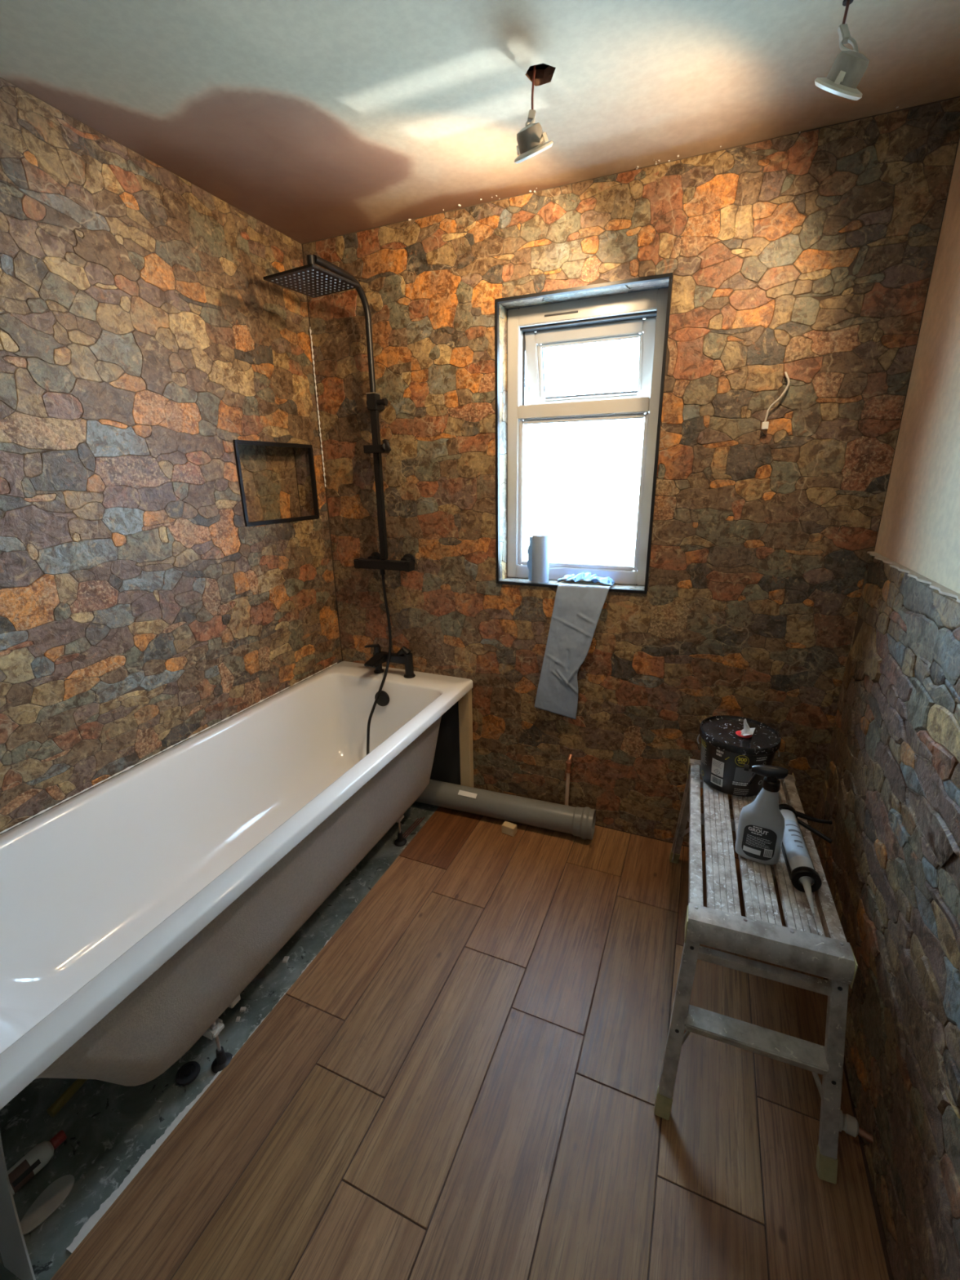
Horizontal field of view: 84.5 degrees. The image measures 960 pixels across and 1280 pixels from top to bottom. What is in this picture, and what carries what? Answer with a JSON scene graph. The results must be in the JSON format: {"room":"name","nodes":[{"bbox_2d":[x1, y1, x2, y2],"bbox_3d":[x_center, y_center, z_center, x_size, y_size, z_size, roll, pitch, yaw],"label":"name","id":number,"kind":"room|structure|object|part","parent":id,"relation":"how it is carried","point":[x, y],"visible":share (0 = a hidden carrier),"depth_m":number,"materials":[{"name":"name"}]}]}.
{"room":"building under construction","nodes":[
{"label":"building under construction","id":0,"kind":"room"},
{"bbox_2d":[0,77,342,835],"bbox_3d":[-1.186,-0.243,1.458,0.207,2.708,2.750,6,19,22],"label":"wall","id":1,"kind":"structure","parent":0,"point":[166,572],"depth_m":1.55,"materials":[{"name":"brown stone"}]},
{"bbox_3d":[-0.787,-0.618,2.080,0.017,0.299,0.410,6,19,22],"label":"niche trim","id":2,"kind":"part","parent":1,"relation":"part of","materials":[{"name":"black metal"}]},
{"bbox_2d":[0,801,893,1279],"bbox_3d":[-0.166,1.148,1.363,2.444,0.120,2.900,6,19,22],"label":"floor","id":3,"kind":"structure","parent":0,"point":[451,1068],"depth_m":1.25,"materials":[{"name":"wood"}]},
{"bbox_2d":[0,1133,35,1279],"bbox_3d":[-0.927,1.054,1.020,0.060,0.300,0.248,-16,23,-41],"label":"board","id":4,"kind":"object","parent":3,"relation":"on","point":[15,1255],"visible":1,"depth_m":1.01,"materials":[{"name":"grey plastic"}]},
{"bbox_2d":[7,1129,66,1195],"bbox_3d":[-0.979,1.145,1.161,0.046,0.046,0.115,9,20,28],"label":"bottle","id":5,"kind":"object","parent":3,"relation":"on","point":[38,1157],"visible":0.81,"depth_m":1.15,"materials":[{"name":"white plastic"}]},
{"bbox_2d":[19,1174,74,1235],"bbox_3d":[-0.906,1.179,1.106,0.061,0.009,0.100,6,19,22],"label":"disc","id":6,"kind":"object","parent":3,"relation":"on","point":[56,1193],"visible":0.86,"depth_m":1.10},
{"bbox_2d":[46,1079,87,1117],"bbox_3d":[-0.984,1.085,1.392,0.048,0.023,0.292,6,18,20],"label":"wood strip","id":7,"kind":"object","parent":3,"relation":"on","point":[59,1104],"visible":0.33,"depth_m":1.28,"materials":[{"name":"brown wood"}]},
{"bbox_2d":[175,1061,200,1085],"bbox_3d":[-0.744,1.103,1.345,0.057,0.010,0.057,6,19,22],"label":"pad","id":8,"kind":"object","parent":3,"relation":"on","point":[188,1073],"visible":1,"depth_m":1.34,"materials":[{"name":"black rubber"}]},
{"bbox_2d":[0,661,472,1109],"bbox_3d":[-0.700,0.680,1.706,0.694,0.603,1.847,6,19,22],"label":"bathtub","id":9,"kind":"object","parent":3,"relation":"on","point":[140,907],"visible":1,"depth_m":1.48,"materials":[{"name":"white ceramic"}]},
{"bbox_2d":[0,662,337,834],"bbox_3d":[-0.983,0.326,1.834,0.008,0.008,1.550,6,19,22],"label":"sealant","id":10,"kind":"object","parent":9,"relation":"on","point":[295,683],"visible":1,"depth_m":1.65,"materials":[{"name":"plastic"}]},
{"bbox_3d":[-0.669,0.998,1.339,0.008,0.115,0.008,6,19,22],"label":"threaded rod","id":11,"kind":"part","parent":9,"relation":"part of","materials":[{"name":"metal"}]},
{"bbox_2d":[364,644,415,678],"bbox_3d":[-0.416,0.097,2.317,0.243,0.137,0.135,6,19,22],"label":"tap","id":12,"kind":"object","parent":9,"relation":"on","point":[404,656],"visible":1,"depth_m":2.32,"materials":[{"name":"black metal"}]},
{"bbox_3d":[-0.479,0.035,2.371,0.073,0.038,0.036,6,19,22],"label":"lever","id":13,"kind":"part","parent":12,"relation":"part of","materials":[{"name":"black metal"}]},
{"bbox_3d":[-0.459,0.089,2.313,0.057,0.036,0.099,6,19,22],"label":"spout","id":14,"kind":"part","parent":12,"relation":"part of","materials":[{"name":"black metal"}]},
{"bbox_3d":[-0.330,0.738,2.158,0.008,0.115,0.008,6,19,22],"label":"threaded rod","id":15,"kind":"part","parent":9,"relation":"part of","materials":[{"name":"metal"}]},
{"bbox_2d":[235,1016,240,1022],"bbox_3d":[-0.678,1.062,1.481,0.010,0.005,0.013,-2,17,-5],"label":"chip","id":16,"kind":"object","parent":3,"relation":"on","point":[237,1019],"visible":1,"depth_m":1.48,"materials":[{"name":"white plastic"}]},
{"bbox_2d":[239,1006,246,1012],"bbox_3d":[-0.677,1.054,1.508,0.016,0.005,0.012,-2,17,-5],"label":"chip","id":17,"kind":"object","parent":3,"relation":"on","point":[242,1008],"visible":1,"depth_m":1.50,"materials":[{"name":"white plastic"}]},
{"bbox_2d":[250,968,264,982],"bbox_3d":[-0.726,1.011,1.596,0.130,0.036,0.060,-10,20,-27],"label":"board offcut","id":18,"kind":"object","parent":3,"relation":"on","point":[261,974],"visible":0.16,"depth_m":1.60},
{"bbox_2d":[281,955,289,962],"bbox_3d":[-0.612,1.004,1.663,0.016,0.005,0.021,0,17,4],"label":"chip","id":19,"kind":"object","parent":3,"relation":"on","point":[286,958],"visible":1,"depth_m":1.66,"materials":[{"name":"white plastic"}]},
{"bbox_2d":[402,817,424,838],"bbox_3d":[-0.294,0.810,2.269,0.024,0.006,0.181,7,19,25],"label":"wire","id":20,"kind":"object","parent":3,"relation":"on","point":[424,817],"visible":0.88,"depth_m":2.27,"materials":[{"name":"black metal"}]},
{"bbox_2d":[430,701,460,785],"bbox_3d":[-0.212,0.457,2.456,0.276,0.549,0.012,6,19,22],"label":"board","id":21,"kind":"object","parent":3,"relation":"on","point":[446,767],"visible":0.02,"depth_m":2.44,"materials":[{"name":"black wood"}]},
{"bbox_2d":[457,688,473,787],"bbox_3d":[-0.062,0.474,2.384,0.050,0.555,0.038,6,19,22],"label":"timber post","id":22,"kind":"object","parent":3,"relation":"on","point":[465,712],"visible":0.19,"depth_m":2.36,"materials":[{"name":"brown wood"}]},
{"bbox_2d":[414,779,595,839],"bbox_3d":[-0.023,0.710,2.341,1.044,0.130,0.130,6,18,20],"label":"pipe","id":23,"kind":"object","parent":3,"relation":"on","point":[578,821],"visible":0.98,"depth_m":2.24,"materials":[{"name":"grey plastic"}]},
{"bbox_2d":[571,806,595,839],"bbox_3d":[0.383,0.748,2.199,0.185,0.130,0.130,6,19,22],"label":"socket","id":24,"kind":"object","parent":23,"relation":"attached to","point":[583,819],"depth_m":2.14,"materials":[{"name":"grey plastic"}]},
{"bbox_2d":[502,821,516,836],"bbox_3d":[0.123,0.793,2.220,0.056,0.038,0.034,9,20,30],"label":"wedge","id":25,"kind":"object","parent":3,"relation":"on","point":[508,828],"visible":1,"depth_m":2.21,"materials":[{"name":"brown wood"}]},
{"bbox_2d":[653,755,857,1184],"bbox_3d":[0.742,0.762,1.516,0.366,0.506,0.934,6,18,20],"label":"bench","id":26,"kind":"object","parent":3,"relation":"on","point":[816,944],"visible":0.8,"depth_m":1.17,"materials":[{"name":"wood"}]},
{"bbox_3d":[0.456,0.879,1.217,0.034,0.444,0.132,11,21,34],"label":"leg","id":27,"kind":"part","parent":26,"relation":"part of","materials":[{"name":"wood"}]},
{"bbox_3d":[0.743,0.653,1.931,0.034,0.444,0.132,1,17,6],"label":"leg","id":28,"kind":"part","parent":26,"relation":"part of","materials":[{"name":"wood"}]},
{"bbox_3d":[0.465,0.639,1.190,0.002,0.060,0.049,6,18,20],"label":"cap plate","id":29,"kind":"part","parent":26,"relation":"part of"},
{"bbox_3d":[0.718,0.439,1.821,0.002,0.060,0.049,6,18,20],"label":"cap plate","id":30,"kind":"part","parent":26,"relation":"part of","materials":[{"name":"wood"}]},
{"bbox_3d":[0.609,0.530,1.495,0.028,0.040,0.670,6,18,20],"label":"rail","id":31,"kind":"part","parent":26,"relation":"part of","materials":[{"name":"grey wood"}]},
{"bbox_2d":[697,715,781,796],"bbox_3d":[0.800,0.340,1.648,0.233,0.222,0.230,6,19,22],"label":"bucket","id":32,"kind":"object","parent":26,"relation":"on","point":[729,743],"visible":0.98,"depth_m":1.59,"materials":[{"name":"black plastic"}]},
{"bbox_3d":[0.723,0.430,1.615,0.004,0.028,0.038,-13,21,-34],"label":"barcode panel","id":33,"kind":"part","parent":32,"relation":"part of","materials":[{"name":"white paper"}]},
{"bbox_3d":[0.719,0.387,1.599,0.006,0.052,0.038,-13,21,-34],"label":"warning panel","id":34,"kind":"part","parent":32,"relation":"part of","materials":[{"name":"white paper"}]},
{"bbox_3d":[0.816,0.305,1.677,0.233,0.028,0.147,6,19,22],"label":"bail handle","id":35,"kind":"part","parent":32,"relation":"part of","materials":[{"name":"metal"}]},
{"bbox_2d":[732,781,747,786],"bbox_3d":[0.776,0.429,1.575,0.041,0.011,0.003,4,18,15],"label":"print","id":36,"kind":"object","parent":32,"relation":"on","point":[734,783],"depth_m":1.58},
{"bbox_3d":[0.799,0.291,1.631,0.227,0.022,0.227,6,19,22],"label":"lid","id":37,"kind":"part","parent":32,"relation":"part of","materials":[{"name":"black plastic"}]},
{"bbox_2d":[734,788,748,795],"bbox_3d":[0.783,0.456,1.585,0.040,0.019,0.004,3,18,11],"label":"print","id":38,"kind":"object","parent":32,"relation":"attached to","point":[737,791],"depth_m":1.58},
{"bbox_3d":[0.779,0.399,1.563,0.048,0.048,0.007,3,18,12],"label":"grey panel","id":39,"kind":"part","parent":32,"relation":"part of","materials":[{"name":"grey paper"}]},
{"bbox_2d":[735,730,751,737],"bbox_3d":[0.805,0.288,1.613,0.046,0.008,0.046,6,19,22],"label":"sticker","id":40,"kind":"object","parent":32,"relation":"attached to","point":[739,734],"depth_m":1.60,"materials":[{"name":"red plastic"}]},
{"bbox_2d":[735,764,788,864],"bbox_3d":[0.701,0.427,1.313,0.107,0.260,0.063,9,20,28],"label":"spray bottle","id":41,"kind":"object","parent":26,"relation":"on","point":[761,826],"visible":1,"depth_m":1.29,"materials":[{"name":"grey plastic"}]},
{"bbox_2d":[742,826,773,857],"bbox_3d":[0.690,0.497,1.306,0.064,0.078,0.004,9,20,28],"label":"print","id":42,"kind":"object","parent":41,"relation":"attached to","point":[757,841],"depth_m":1.31},
{"bbox_2d":[764,849,772,857],"bbox_3d":[0.710,0.527,1.303,0.015,0.019,0.001,5,18,17],"label":"print","id":43,"kind":"object","parent":41,"relation":"attached to","point":[767,853],"depth_m":1.30},
{"bbox_3d":[1.028,0.681,1.826,0.034,0.444,0.132,11,21,34],"label":"leg","id":44,"kind":"part","parent":26,"relation":"part of","materials":[{"name":"wood"}]},
{"bbox_2d":[778,793,832,892],"bbox_3d":[0.855,0.510,1.379,0.148,0.061,0.387,6,19,22],"label":"gun","id":45,"kind":"object","parent":26,"relation":"on","point":[798,872],"visible":0.69,"depth_m":1.29,"materials":[{"name":"black metal"}]},
{"bbox_2d":[780,809,814,914],"bbox_3d":[0.784,0.535,1.301,0.049,0.050,0.339,5,18,19],"label":"cartridge","id":46,"kind":"object","parent":45,"relation":"in","point":[797,855],"visible":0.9,"depth_m":1.30,"materials":[{"name":"white plastic"}]},
{"bbox_2d":[785,824,803,848],"bbox_3d":[0.800,0.498,1.344,0.031,0.006,0.094,6,19,22],"label":"print","id":47,"kind":"object","parent":46,"relation":"on","point":[793,836],"depth_m":1.34},
{"bbox_3d":[0.912,0.490,1.462,0.109,0.025,0.021,6,19,22],"label":"handle","id":48,"kind":"part","parent":45,"relation":"part of","materials":[{"name":"black metal"}]},
{"bbox_3d":[0.885,0.505,1.421,0.013,0.027,0.117,-12,20,-31],"label":"trigger lever","id":49,"kind":"part","parent":45,"relation":"part of","materials":[{"name":"black metal"}]},
{"bbox_3d":[0.868,0.556,1.399,0.028,0.040,0.670,6,18,20],"label":"rail","id":50,"kind":"part","parent":26,"relation":"part of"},
{"bbox_3d":[0.741,0.908,1.112,0.034,0.444,0.132,1,17,6],"label":"leg","id":51,"kind":"part","parent":26,"relation":"part of","materials":[{"name":"wood"}]},
{"bbox_3d":[0.759,0.669,1.081,0.002,0.060,0.049,6,18,20],"label":"cap plate","id":52,"kind":"part","parent":26,"relation":"part of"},
{"bbox_2d":[0,0,959,244],"bbox_3d":[-0.202,-1.254,0.615,2.444,0.304,2.900,6,19,22],"label":"ceiling","id":53,"kind":"structure","parent":0,"point":[314,120],"depth_m":1.22,"materials":[{"name":"paint"}]},
{"bbox_2d":[514,65,553,164],"bbox_3d":[0.124,-1.230,1.221,0.095,0.220,0.087,6,19,22],"label":"recessed light","id":54,"kind":"object","parent":53,"relation":"in","point":[531,140],"visible":0.98,"depth_m":1.22,"materials":[{"name":"white metal"}]},
{"bbox_2d":[814,0,869,100],"bbox_3d":[0.698,-1.131,1.001,0.107,0.198,0.086,-13,21,-34],"label":"recessed light","id":55,"kind":"object","parent":53,"relation":"in","point":[849,67],"visible":1,"depth_m":1.00,"materials":[{"name":"white metal"}]},
{"bbox_2d":[301,96,959,858],"bbox_3d":[0.320,-0.468,2.110,2.444,2.708,0.308,6,19,22],"label":"wall","id":56,"kind":"structure","parent":0,"point":[809,255],"depth_m":1.79,"materials":[{"name":"brown stone"}]},
{"bbox_2d":[309,328,326,487],"bbox_3d":[-0.680,-0.965,2.219,0.011,0.620,0.010,6,19,22],"label":"corner sealant","id":57,"kind":"object","parent":56,"relation":"attached to","point":[310,331],"visible":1,"depth_m":2.22,"materials":[{"name":"plastic"}]},
{"bbox_2d":[262,254,415,755],"bbox_3d":[-0.499,-0.332,1.996,0.274,1.909,0.620,6,19,22],"label":"shower column","id":58,"kind":"structure","parent":56,"relation":"attached to","point":[311,280],"depth_m":2.04,"materials":[{"name":"black metal"}]},
{"bbox_3d":[-0.470,-1.075,1.883,0.026,0.423,0.287,7,19,24],"label":"riser arm","id":59,"kind":"part","parent":58,"relation":"part of","materials":[{"name":"black metal"}]},
{"bbox_3d":[-0.519,-0.331,2.274,0.026,0.040,0.050,6,19,22],"label":"control knob","id":60,"kind":"part","parent":58,"relation":"part of","materials":[{"name":"black metal"}]},
{"bbox_3d":[-0.409,-0.625,2.149,0.026,0.595,0.026,6,19,22],"label":"slide rail","id":61,"kind":"part","parent":58,"relation":"part of","materials":[{"name":"black metal"}]},
{"bbox_3d":[-0.292,-0.305,2.182,0.026,0.040,0.050,6,19,22],"label":"control knob","id":62,"kind":"part","parent":58,"relation":"part of","materials":[{"name":"black metal"}]},
{"bbox_2d":[526,533,549,582],"bbox_3d":[0.234,-0.321,2.084,0.077,0.184,0.067,-7,18,-20],"label":"paper roll","id":63,"kind":"object","parent":56,"relation":"on","point":[538,551],"visible":1,"depth_m":2.06,"materials":[{"name":"white paper"}]},
{"bbox_2d":[564,754,573,805],"bbox_3d":[0.375,0.632,2.251,0.025,0.318,0.040,6,19,22],"label":"pipe","id":64,"kind":"object","parent":56,"relation":"attached to","point":[568,762],"visible":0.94,"depth_m":2.22,"materials":[{"name":"brown metal"}]},
{"bbox_2d":[534,582,610,719],"bbox_3d":[0.356,0.053,2.082,0.274,0.549,0.065,6,19,22],"label":"cloth","id":65,"kind":"object","parent":56,"relation":"hanging from","point":[577,607],"visible":1,"depth_m":2.06,"materials":[{"name":"grey fabric"}]},
{"bbox_3d":[0.330,-0.676,1.876,0.582,0.998,0.020,6,19,22],"label":"window trim","id":66,"kind":"part","parent":56,"relation":"part of","materials":[{"name":"black metal"}]},
{"bbox_2d":[557,572,614,586],"bbox_3d":[0.410,-0.241,2.033,0.214,0.041,0.087,6,19,22],"label":"crumpled paper","id":67,"kind":"object","parent":56,"relation":"on","point":[587,576],"visible":1,"depth_m":2.01,"materials":[{"name":"paper"}]},
{"bbox_2d":[506,287,668,585],"bbox_3d":[0.414,-0.736,2.066,0.568,0.986,0.243,6,19,22],"label":"window","id":68,"kind":"structure","parent":56,"relation":"in","point":[580,468],"depth_m":1.99,"materials":[{"name":"white plastic"}]},
{"bbox_3d":[0.184,-0.983,2.054,0.012,0.056,0.071,6,19,22],"label":"stay arm","id":69,"kind":"part","parent":68,"relation":"part of","materials":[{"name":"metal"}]},
{"bbox_2d":[544,310,577,316],"bbox_3d":[0.285,-1.146,1.856,0.120,0.005,0.003,6,19,22],"label":"vent","id":70,"kind":"object","parent":68,"relation":"attached to","point":[547,313],"depth_m":1.86,"materials":[{"name":"white plastic"}]},
{"bbox_3d":[0.383,-0.559,2.038,0.478,0.554,0.004,6,19,22],"label":"glass pane","id":71,"kind":"part","parent":68,"relation":"part of","materials":[{"name":"white"}]},
{"bbox_3d":[0.409,-1.020,1.976,0.476,0.277,0.126,6,19,22],"label":"sash","id":72,"kind":"part","parent":68,"relation":"part of","materials":[{"name":"white plastic"}]},
{"bbox_2d":[760,371,790,429],"bbox_3d":[0.895,-0.726,1.599,0.059,0.163,0.036,6,19,22],"label":"cable","id":73,"kind":"object","parent":56,"relation":"attached to","point":[765,424],"visible":1,"depth_m":1.59,"materials":[{"name":"white plastic"}]},
{"bbox_2d":[810,138,959,1279],"bbox_3d":[0.866,-0.013,0.622,0.227,2.708,2.750,6,19,22],"label":"wall","id":74,"kind":"structure","parent":0,"point":[890,793],"depth_m":1.16,"materials":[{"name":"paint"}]},
{"bbox_2d":[839,1109,873,1143],"bbox_3d":[0.809,1.063,1.162,0.095,0.040,0.041,6,19,22],"label":"pipe","id":75,"kind":"object","parent":74,"relation":"attached to","point":[848,1123],"visible":0.72,"depth_m":1.15,"materials":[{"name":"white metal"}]}
]}

